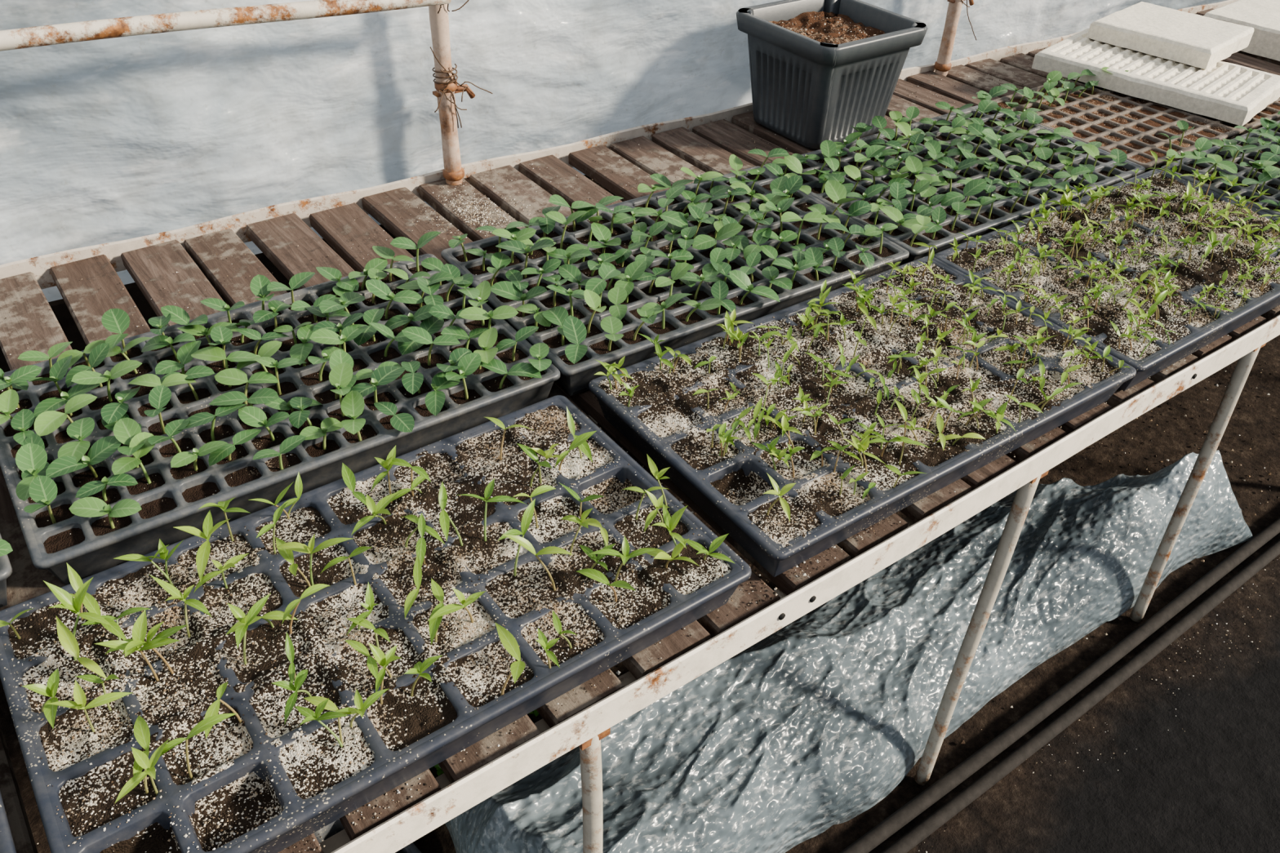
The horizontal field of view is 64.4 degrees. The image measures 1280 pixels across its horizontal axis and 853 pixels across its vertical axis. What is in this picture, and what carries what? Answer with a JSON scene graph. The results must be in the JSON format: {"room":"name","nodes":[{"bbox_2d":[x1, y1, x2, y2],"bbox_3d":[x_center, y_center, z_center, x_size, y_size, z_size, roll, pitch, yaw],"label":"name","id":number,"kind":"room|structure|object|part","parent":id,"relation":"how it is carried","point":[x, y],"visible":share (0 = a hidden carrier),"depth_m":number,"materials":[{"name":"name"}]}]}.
{"room":"greenhouse","nodes":[
{"label":"greenhouse","id":0,"kind":"room"},
{"bbox_2d":[0,0,1226,302],"bbox_3d":[0.636,-1.072,1.896,5.536,1.898,0.070,-20,44,-26],"label":"wall","id":1,"kind":"structure","parent":0,"point":[105,140],"depth_m":1.48,"materials":[{"name":"white plastic"}]},
{"bbox_2d":[0,174,591,415],"bbox_3d":[0.407,-0.411,2.146,4.820,0.510,0.021,-20,44,-26],"label":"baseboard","id":2,"kind":"structure","parent":1,"relation":"attached to","point":[59,307],"depth_m":1.41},
{"bbox_2d":[0,334,1279,852],"bbox_3d":[1.236,0.393,1.594,7.150,0.014,4.030,-23,45,-29],"label":"floor","id":3,"kind":"structure","parent":0,"point":[1210,782],"depth_m":1.50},
{"bbox_2d":[313,818,421,852],"bbox_3d":[-0.424,0.642,1.132,0.456,0.040,0.274,-30,49,-34],"label":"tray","id":4,"kind":"object","parent":3,"relation":"on","point":[336,826],"visible":0.06,"depth_m":1.28,"materials":[{"name":"plastic"}]},
{"bbox_2d":[428,0,492,185],"bbox_3d":[-0.254,-0.693,1.359,0.094,1.885,0.062,-4,39,-8],"label":"post","id":5,"kind":"object","parent":3,"relation":"on","point":[446,86],"visible":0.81,"depth_m":1.51,"materials":[{"name":"paint"}]},
{"bbox_2d":[0,0,451,51],"bbox_3d":[-0.874,-0.386,1.081,1.446,0.056,0.022,-20,44,-26],"label":"horizontal pipe","id":6,"kind":"object","parent":5,"relation":"attached to","point":[81,31],"visible":1,"depth_m":1.25,"materials":[{"name":"white metal"}]},
{"bbox_2d":[429,709,538,776],"bbox_3d":[-0.250,0.435,1.436,0.302,0.030,0.086,-23,45,-29],"label":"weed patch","id":7,"kind":"object","parent":3,"relation":"on","point":[535,713],"visible":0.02,"depth_m":1.39,"materials":[{"name":"green plant"}]},
{"bbox_2d":[0,0,1279,852],"bbox_3d":[0.737,-0.220,1.879,4.222,0.564,1.074,-21,44,-27],"label":"bench","id":8,"kind":"object","parent":3,"relation":"on","point":[498,192],"visible":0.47,"depth_m":1.30,"materials":[{"name":"brown wood"}]},
{"bbox_2d":[0,533,13,608],"bbox_3d":[-0.838,0.134,0.839,0.536,0.091,0.342,-23,45,-29],"label":"seedling tray","id":9,"kind":"object","parent":8,"relation":"on","point":[6,569],"visible":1,"depth_m":0.87,"materials":[{"name":"plastic"}]},
{"bbox_2d":[0,791,16,852],"bbox_3d":[-0.681,0.339,0.571,0.572,0.110,0.330,-23,45,-29],"label":"seedling tray","id":10,"kind":"object","parent":8,"relation":"on","point":[6,842],"visible":1,"depth_m":0.68,"materials":[{"name":"plastic"}]},
{"bbox_2d":[0,231,559,585],"bbox_3d":[-0.393,-0.052,1.096,0.540,0.092,0.354,-23,45,-29],"label":"seedling tray","id":11,"kind":"object","parent":8,"relation":"on","point":[113,445],"visible":1,"depth_m":1.05,"materials":[{"name":"plant"}]},
{"bbox_2d":[0,395,751,852],"bbox_3d":[-0.215,0.140,0.846,0.568,0.112,0.338,-23,45,-29],"label":"seedling tray","id":12,"kind":"object","parent":8,"relation":"on","point":[252,682],"visible":1,"depth_m":0.82,"materials":[{"name":"plastic"}]},
{"bbox_3d":[0.450,-0.673,2.021,4.168,0.045,0.008,-20,44,-26],"label":"rail","id":13,"kind":"part","parent":8,"relation":"part of","materials":[{"name":"paint"}]},
{"bbox_2d":[440,147,909,395],"bbox_3d":[0.058,-0.231,1.341,0.570,0.098,0.360,-23,45,-29],"label":"seedling tray","id":14,"kind":"object","parent":8,"relation":"on","point":[753,242],"visible":0.99,"depth_m":1.31,"materials":[{"name":"plant"}]},
{"bbox_3d":[1.035,-0.225,1.489,4.030,0.042,0.044,-23,45,-29],"label":"rail","id":15,"kind":"part","parent":8,"relation":"part of","materials":[{"name":"white metal"}]},
{"bbox_2d":[736,0,928,149],"bbox_3d":[0.319,-0.614,1.768,0.240,0.188,0.240,-23,45,-29],"label":"planter pot","id":16,"kind":"object","parent":8,"relation":"on","point":[820,69],"visible":1,"depth_m":1.72,"materials":[{"name":"plastic"}]},
{"bbox_2d":[588,242,1136,577],"bbox_3d":[0.254,-0.057,1.133,0.563,0.095,0.346,-23,45,-29],"label":"seedling tray","id":17,"kind":"object","parent":8,"relation":"on","point":[798,429],"visible":1,"depth_m":1.10,"materials":[{"name":"plastic"}]},
{"bbox_2d":[762,85,1145,266],"bbox_3d":[0.499,-0.404,1.585,0.547,0.096,0.348,-23,45,-29],"label":"seedling tray","id":18,"kind":"object","parent":8,"relation":"on","point":[971,171],"visible":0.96,"depth_m":1.56,"materials":[{"name":"plant"}]},
{"bbox_2d":[933,150,1279,391],"bbox_3d":[0.696,-0.238,1.389,0.543,0.091,0.334,-23,45,-29],"label":"seedling tray","id":19,"kind":"object","parent":8,"relation":"on","point":[1160,266],"visible":0.99,"depth_m":1.35,"materials":[{"name":"plastic"}]},
{"bbox_2d":[991,66,1279,174],"bbox_3d":[0.922,-0.584,1.841,0.527,0.088,0.326,-23,45,-29],"label":"seedling tray","id":20,"kind":"object","parent":8,"relation":"on","point":[1135,126],"visible":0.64,"depth_m":1.78,"materials":[{"name":"brown plastic"}]},
{"bbox_2d":[1031,27,1279,125],"bbox_3d":[0.977,-0.668,1.915,0.393,0.034,0.232,31,47,31],"label":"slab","id":21,"kind":"object","parent":20,"relation":"in","point":[1226,91],"visible":0.89,"depth_m":1.86,"materials":[{"name":"white plastic"}]},
{"bbox_2d":[1086,1,1253,69],"bbox_3d":[1.046,-0.776,2.000,0.224,0.035,0.238,-31,49,-35],"label":"slab","id":22,"kind":"object","parent":21,"relation":"on","point":[1195,40],"visible":1,"depth_m":1.96,"materials":[{"name":"white plastic"}]},
{"bbox_2d":[1160,111,1279,217],"bbox_3d":[1.125,-0.416,1.634,0.538,0.094,0.330,-23,45,-29],"label":"seedling tray","id":23,"kind":"object","parent":8,"relation":"on","point":[1253,156],"visible":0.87,"depth_m":1.60,"materials":[{"name":"plant"}]},
{"bbox_2d":[1203,0,1279,61],"bbox_3d":[1.493,-0.866,2.254,0.277,0.059,0.394,-28,47,-32],"label":"slab","id":24,"kind":"object","parent":8,"relation":"on","point":[1263,15],"visible":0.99,"depth_m":2.24,"materials":[{"name":"white plastic"}]},
{"bbox_2d":[36,360,1279,852],"bbox_3d":[0.381,0.321,1.629,2.604,0.008,0.834,-23,45,-29],"label":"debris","id":25,"kind":"object","parent":3,"relation":"on","point":[1119,618],"visible":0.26,"depth_m":1.92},
{"bbox_2d":[444,449,1253,852],"bbox_3d":[0.398,0.275,1.534,1.454,0.181,0.361,-22,44,-28],"label":"tarp","id":26,"kind":"object","parent":3,"relation":"on","point":[794,736],"visible":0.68,"depth_m":1.40,"materials":[{"name":"silver metal"}]},
{"bbox_2d":[933,0,976,75],"bbox_3d":[0.629,-1.028,1.829,0.122,1.885,0.053,-23,45,-29],"label":"post","id":27,"kind":"object","parent":3,"relation":"on","point":[943,64],"visible":0.39,"depth_m":2.03,"materials":[{"name":"paint"}]},
{"bbox_2d":[840,517,1279,852],"bbox_3d":[1.064,0.229,1.766,4.550,0.028,0.053,-23,45,-29],"label":"pipes","id":28,"kind":"object","parent":3,"relation":"on","point":[926,798],"visible":1,"depth_m":1.50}
]}

